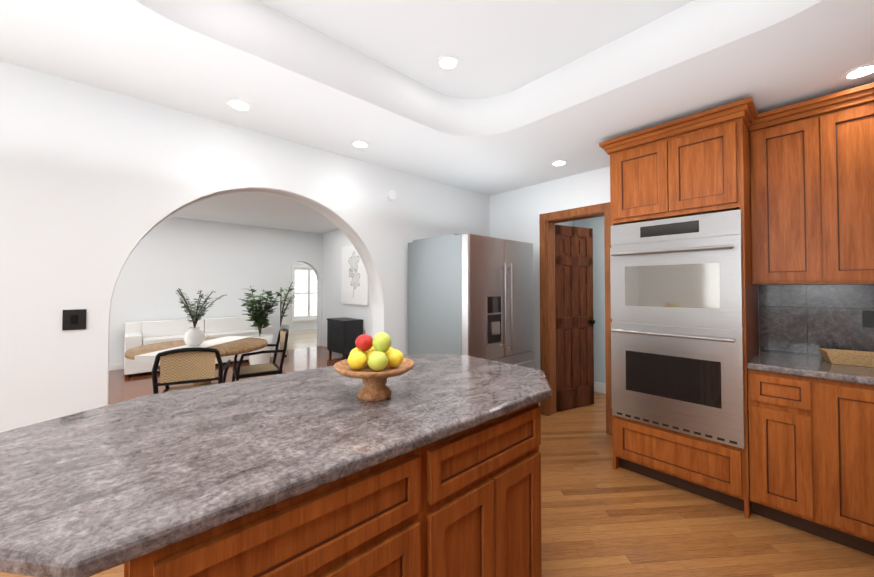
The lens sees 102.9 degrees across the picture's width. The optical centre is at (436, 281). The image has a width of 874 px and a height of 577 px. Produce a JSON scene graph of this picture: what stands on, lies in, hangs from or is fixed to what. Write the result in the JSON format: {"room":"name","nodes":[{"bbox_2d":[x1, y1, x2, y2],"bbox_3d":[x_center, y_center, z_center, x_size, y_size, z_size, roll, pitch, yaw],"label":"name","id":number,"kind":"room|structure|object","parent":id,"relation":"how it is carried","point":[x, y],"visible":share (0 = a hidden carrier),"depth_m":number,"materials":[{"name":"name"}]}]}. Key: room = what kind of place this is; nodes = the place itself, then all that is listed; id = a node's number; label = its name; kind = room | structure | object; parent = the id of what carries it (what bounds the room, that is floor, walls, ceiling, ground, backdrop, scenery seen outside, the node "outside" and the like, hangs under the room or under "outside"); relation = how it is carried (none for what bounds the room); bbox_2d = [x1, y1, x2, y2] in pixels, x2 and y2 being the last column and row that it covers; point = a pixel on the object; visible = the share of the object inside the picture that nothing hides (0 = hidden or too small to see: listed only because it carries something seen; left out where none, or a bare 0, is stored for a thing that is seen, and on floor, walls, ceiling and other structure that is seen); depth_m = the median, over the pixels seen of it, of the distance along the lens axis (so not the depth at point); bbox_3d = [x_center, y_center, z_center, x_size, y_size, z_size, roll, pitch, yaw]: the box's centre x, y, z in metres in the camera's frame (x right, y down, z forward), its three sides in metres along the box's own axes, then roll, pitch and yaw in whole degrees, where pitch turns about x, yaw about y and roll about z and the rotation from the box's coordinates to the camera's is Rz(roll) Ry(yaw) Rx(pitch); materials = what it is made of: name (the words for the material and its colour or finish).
{"room":"kitchen","nodes":[
{"label":"kitchen","id":0,"kind":"room"},
{"bbox_2d":[109,217,322,362],"bbox_3d":[-5.196,0.007,5.997,6.650,2.900,0.200,1,-1,-42],"label":"wall","id":1,"kind":"structure","parent":0,"point":[230,263],"depth_m":6.61,"materials":[{"name":"paint"}]},
{"bbox_2d":[109,345,279,370],"bbox_3d":[-5.475,1.387,5.572,5.677,0.125,0.016,1,-1,-42],"label":"baseboard","id":2,"kind":"structure","parent":1,"relation":"attached to","point":[116,365],"depth_m":5.75,"materials":[{"name":"white"}]},
{"bbox_2d":[0,61,489,432],"bbox_3d":[-1.773,-0.063,2.218,6.650,2.900,0.200,1,-1,-42],"label":"wall","id":3,"kind":"structure","parent":0,"point":[97,185],"depth_m":1.98,"materials":[{"name":"paint"}]},
{"bbox_2d":[62,309,86,329],"bbox_3d":[-1.969,0.206,1.893,0.090,0.110,0.010,1,-1,-42],"label":"light switch","id":4,"kind":"object","parent":3,"relation":"attached to","point":[74,319],"visible":1,"depth_m":1.89,"materials":[{"name":"black plastic"}]},
{"bbox_2d":[386,190,395,199],"bbox_3d":[-0.430,-0.818,3.289,0.090,0.090,0.034,1,-1,-42],"label":"smoke detector","id":5,"kind":"object","parent":3,"relation":"attached to","point":[391,194],"visible":0.9,"depth_m":3.27,"materials":[{"name":"white plastic"}]},
{"bbox_2d":[169,193,338,233],"bbox_3d":[-3.347,-1.193,6.547,10.100,0.080,8.300,1,-1,-42],"label":"ceiling","id":6,"kind":"structure","parent":0,"point":[263,210],"depth_m":5.95,"materials":[{"name":"paint"}]},
{"bbox_2d":[280,262,316,330],"bbox_3d":[-6.128,0.076,9.706,10.250,2.900,0.150,1,-1,-42],"label":"wall","id":7,"kind":"structure","parent":0,"point":[286,279],"depth_m":10.96,"materials":[{"name":"paint"}]},
{"bbox_2d":[291,265,316,321],"bbox_3d":[-4.010,0.385,11.571,1.640,1.790,0.180,1,-1,-42],"label":"window","id":8,"kind":"structure","parent":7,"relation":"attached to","point":[304,300],"depth_m":11.32,"materials":[{"name":"white glass"}]},
{"bbox_2d":[323,229,371,340],"bbox_3d":[-1.013,0.016,6.480,0.200,2.900,5.100,1,-1,-42],"label":"wall","id":9,"kind":"structure","parent":0,"point":[335,242],"depth_m":7.67,"materials":[{"name":"paint"}]},
{"bbox_2d":[320,340,326,346],"bbox_3d":[-1.821,1.416,7.153,0.058,0.125,2.578,1,-1,-42],"label":"baseboard","id":10,"kind":"structure","parent":9,"relation":"attached to","point":[323,343],"depth_m":8.06,"materials":[{"name":"white"}]},
{"bbox_2d":[341,245,368,304],"bbox_3d":[-1.658,-0.144,7.012,0.038,1.200,1.050,1,-1,-42],"label":"picture","id":11,"kind":"object","parent":9,"relation":"attached to","point":[355,285],"visible":0.71,"depth_m":7.01},
{"bbox_2d":[0,329,873,576],"bbox_3d":[-2.068,1.471,5.086,10.100,0.060,12.110,1,-1,-42],"label":"floor","id":12,"kind":"structure","parent":0,"point":[601,516],"depth_m":1.99,"materials":[{"name":"brown wood"}]},
{"bbox_2d":[152,347,230,393],"bbox_3d":[-2.099,0.965,3.000,0.618,0.879,0.643,1,-1,-42],"label":"dining chair","id":13,"kind":"object","parent":12,"relation":"on","point":[186,365],"visible":0.58,"depth_m":2.78,"materials":[{"name":"beige wicker"}]},
{"bbox_2d":[125,337,267,384],"bbox_3d":[-2.409,1.033,3.578,1.200,0.760,1.200,1,-1,-42],"label":"dining table","id":14,"kind":"object","parent":12,"relation":"on","point":[245,345],"visible":0.35,"depth_m":3.50,"materials":[{"name":"brown wood"}]},
{"bbox_2d":[134,336,251,362],"bbox_3d":[-2.409,0.677,3.584,0.300,0.061,1.224,0,-1,3],"label":"table runner","id":15,"kind":"object","parent":14,"relation":"on","point":[147,357],"visible":0.71,"depth_m":3.46,"materials":[{"name":"white fabric"}]},
{"bbox_2d":[175,288,222,345],"bbox_3d":[-2.382,0.355,3.523,0.446,0.580,0.456,1,-1,-42],"label":"vase","id":16,"kind":"object","parent":15,"relation":"on","point":[194,336],"visible":1,"depth_m":3.46,"materials":[{"name":"white ceramic"}]},
{"bbox_2d":[124,316,273,377],"bbox_3d":[-4.135,1.061,6.184,2.100,0.800,0.820,1,-1,-42],"label":"sofa","id":17,"kind":"object","parent":12,"relation":"on","point":[139,333],"visible":0.56,"depth_m":5.86,"materials":[{"name":"white fabric"}]},
{"bbox_2d":[232,329,288,381],"bbox_3d":[-1.983,0.981,3.869,0.607,0.879,0.582,1,-1,-42],"label":"dining chair","id":18,"kind":"object","parent":12,"relation":"on","point":[248,371],"visible":0.48,"depth_m":3.80,"materials":[{"name":"black metal"}]},
{"bbox_2d":[240,286,283,364],"bbox_3d":[-3.054,0.765,6.067,0.715,1.386,0.810,1,-1,-42],"label":"plant","id":19,"kind":"object","parent":12,"relation":"on","point":[261,321],"visible":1,"depth_m":5.97,"materials":[{"name":"green plant"}]},
{"bbox_2d":[280,282,295,343],"bbox_3d":[-3.770,0.723,8.330,0.858,1.555,1.040,1,-1,-42],"label":"fern plant","id":20,"kind":"object","parent":12,"relation":"on","point":[283,315],"visible":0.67,"depth_m":8.30,"materials":[{"name":"green plant"}]},
{"bbox_2d":[124,402,541,576],"bbox_3d":[-0.264,0.926,1.261,1.292,0.888,0.677,1,-1,-42],"label":"kitchen island","id":21,"kind":"object","parent":12,"relation":"on","point":[466,503],"visible":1,"depth_m":0.98,"materials":[{"name":"brown wood"}]},
{"bbox_2d":[0,354,551,576],"bbox_3d":[-0.366,0.462,1.374,1.884,0.040,1.025,1,-1,-42],"label":"island countertop","id":22,"kind":"structure","parent":21,"relation":"on","point":[89,493],"depth_m":0.90,"materials":[{"name":"stone"}]},
{"bbox_2d":[334,331,413,400],"bbox_3d":[-0.240,0.314,1.345,0.304,0.253,0.304,1,-1,-42],"label":"fruit bowl","id":23,"kind":"object","parent":22,"relation":"on","point":[375,362],"visible":1,"depth_m":1.30,"materials":[{"name":"brown wood"}]},
{"bbox_2d":[327,317,362,359],"bbox_3d":[-1.829,1.106,6.881,0.405,0.735,0.740,1,-1,-42],"label":"sideboard","id":24,"kind":"object","parent":12,"relation":"on","point":[343,333],"visible":0.96,"depth_m":6.64,"materials":[{"name":"black wood"}]},
{"bbox_2d":[408,234,533,368],"bbox_3d":[0.351,0.506,3.349,0.930,1.805,0.859,1,-1,-42],"label":"refrigerator","id":25,"kind":"object","parent":12,"relation":"on","point":[470,295],"visible":0.62,"depth_m":3.02,"materials":[{"name":"grey metal"}]},
{"bbox_2d":[599,97,758,518],"bbox_3d":[1.767,0.173,2.518,0.687,2.440,0.860,1,-1,-42],"label":"tall cabinet","id":26,"kind":"object","parent":12,"relation":"on","point":[696,164],"visible":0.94,"depth_m":2.25,"materials":[{"name":"brown wood"}]},
{"bbox_2d":[610,209,744,448],"bbox_3d":[1.742,0.283,2.493,0.681,1.400,0.736,1,-1,-42],"label":"double oven","id":27,"kind":"object","parent":26,"relation":"in","point":[677,354],"visible":1,"depth_m":2.25,"materials":[{"name":"silver metal"}]},
{"bbox_2d":[748,369,843,544],"bbox_3d":[2.166,0.951,2.115,0.619,0.870,0.346,1,-1,-42],"label":"base cabinet","id":28,"kind":"object","parent":12,"relation":"on","point":[811,454],"depth_m":1.90,"materials":[{"name":"brown wood"}]},
{"bbox_2d":[747,350,873,384],"bbox_3d":[2.224,0.493,2.045,0.637,0.038,0.540,1,-1,-42],"label":"countertop","id":29,"kind":"structure","parent":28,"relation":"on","point":[813,366],"depth_m":1.91,"materials":[{"name":"stone"}]},
{"bbox_2d":[817,348,873,366],"bbox_3d":[2.404,0.440,1.998,0.273,0.065,0.190,-1,-1,36],"label":"basket","id":30,"kind":"object","parent":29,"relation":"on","point":[851,357],"visible":1,"depth_m":1.98,"materials":[{"name":"beige wicker"}]},
{"bbox_2d":[840,381,873,555],"bbox_3d":[2.312,0.948,1.954,0.619,0.870,0.393,1,-1,-42],"label":"base cabinet","id":31,"kind":"object","parent":12,"relation":"on","point":[858,398],"depth_m":1.74,"materials":[{"name":"brown wood"}]},
{"bbox_2d":[0,0,873,195],"bbox_3d":[-0.550,-1.259,0.777,6.500,0.280,3.610,1,-1,-42],"label":"ceiling","id":32,"kind":"structure","parent":0,"point":[525,93],"depth_m":1.93,"materials":[{"name":"paint"}]},
{"bbox_2d":[226,98,252,111],"bbox_3d":[-1.221,-1.091,2.156,0.150,0.006,0.150,1,-1,-42],"label":"recessed light","id":33,"kind":"object","parent":32,"relation":"in","point":[239,104],"visible":1,"depth_m":2.15,"materials":[{"name":"white"}]},
{"bbox_2d":[350,140,369,147],"bbox_3d":[-0.605,-1.080,2.741,0.150,0.006,0.150,1,-1,-42],"label":"recessed light","id":34,"kind":"object","parent":32,"relation":"in","point":[359,144],"visible":1,"depth_m":2.74,"materials":[{"name":"white"}]},
{"bbox_2d":[436,54,459,69],"bbox_3d":[0.069,-1.370,2.182,0.150,0.006,0.150,1,-1,-42],"label":"recessed light","id":35,"kind":"object","parent":32,"relation":"in","point":[447,62],"visible":1,"depth_m":2.17,"materials":[{"name":"white"}]},
{"bbox_2d":[551,160,567,165],"bbox_3d":[1.108,-1.072,3.159,0.150,0.006,0.150,1,-1,-42],"label":"recessed light","id":36,"kind":"object","parent":32,"relation":"in","point":[559,162],"visible":1,"depth_m":3.15,"materials":[{"name":"white"}]},
{"bbox_2d":[840,63,873,80],"bbox_3d":[2.224,-1.097,1.823,0.150,0.006,0.150,1,-1,-42],"label":"recessed light","id":37,"kind":"object","parent":32,"relation":"in","point":[861,71],"visible":1,"depth_m":1.83,"materials":[{"name":"white"}]},
{"bbox_2d":[555,221,572,225],"bbox_3d":[1.317,-0.019,4.577,1.100,2.900,0.450,1,-1,-42],"label":"wall","id":38,"kind":"structure","parent":0,"point":[569,223],"depth_m":4.67,"materials":[{"name":"paint"}]},
{"bbox_2d":[573,216,605,383],"bbox_3d":[2.959,-0.035,3.696,0.150,2.900,3.560,1,-1,-42],"label":"wall","id":39,"kind":"structure","parent":0,"point":[596,224],"depth_m":4.53,"materials":[{"name":"paint"}]},
{"bbox_2d":[594,382,605,393],"bbox_3d":[2.917,1.351,3.592,0.016,0.125,3.116,1,-1,-42],"label":"baseboard","id":40,"kind":"structure","parent":39,"relation":"attached to","point":[599,387],"depth_m":4.48,"materials":[{"name":"white"}]},
{"bbox_2d":[490,131,828,405],"bbox_3d":[1.965,-0.049,2.931,0.150,2.900,3.760,1,-1,-42],"label":"wall","id":41,"kind":"structure","parent":0,"point":[514,215],"depth_m":3.79,"materials":[{"name":"paint"}]},
{"bbox_2d":[555,225,594,411],"bbox_3d":[1.561,0.395,3.912,0.569,2.032,0.248,1,-1,-42],"label":"door leaf","id":42,"kind":"structure","parent":41,"relation":"in","point":[575,321],"depth_m":3.91,"materials":[{"name":"brown wood"}]},
{"bbox_2d":[539,202,612,435],"bbox_3d":[1.422,0.341,3.511,0.168,2.140,0.760,1,-1,-42],"label":"door frame","id":43,"kind":"structure","parent":41,"relation":"attached to","point":[547,221],"depth_m":3.69,"materials":[{"name":"brown wood"}]},
{"bbox_2d":[749,110,804,284],"bbox_3d":[2.271,-0.492,2.225,0.349,1.020,0.364,1,-1,-42],"label":"upper cabinet","id":44,"kind":"object","parent":41,"relation":"attached to","point":[775,143],"depth_m":2.16,"materials":[{"name":"brown wood"}]},
{"bbox_2d":[801,86,873,283],"bbox_3d":[2.435,-0.496,2.008,0.397,1.020,0.419,1,-1,-42],"label":"upper cabinet","id":45,"kind":"object","parent":41,"relation":"attached to","point":[812,189],"depth_m":1.97,"materials":[{"name":"brown wood"}]},
{"bbox_3d":[0.712,-0.115,-0.638,6.500,2.900,0.150,1,-1,-42],"label":"wall","id":46,"kind":"structure","parent":0,"visible":0},
{"bbox_2d":[758,284,873,355],"bbox_3d":[2.655,0.244,2.035,0.017,0.458,1.140,1,-1,-42],"label":"backsplash","id":47,"kind":"structure","parent":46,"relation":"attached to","point":[804,319],"depth_m":2.24,"materials":[{"name":"stone"}]},
{"bbox_2d":[862,311,873,327],"bbox_3d":[2.593,0.225,2.085,0.008,0.100,0.060,1,-1,-42],"label":"outlet","id":48,"kind":"object","parent":47,"relation":"attached to","point":[868,319],"visible":1,"depth_m":2.09,"materials":[{"name":"black plastic"}]}
]}

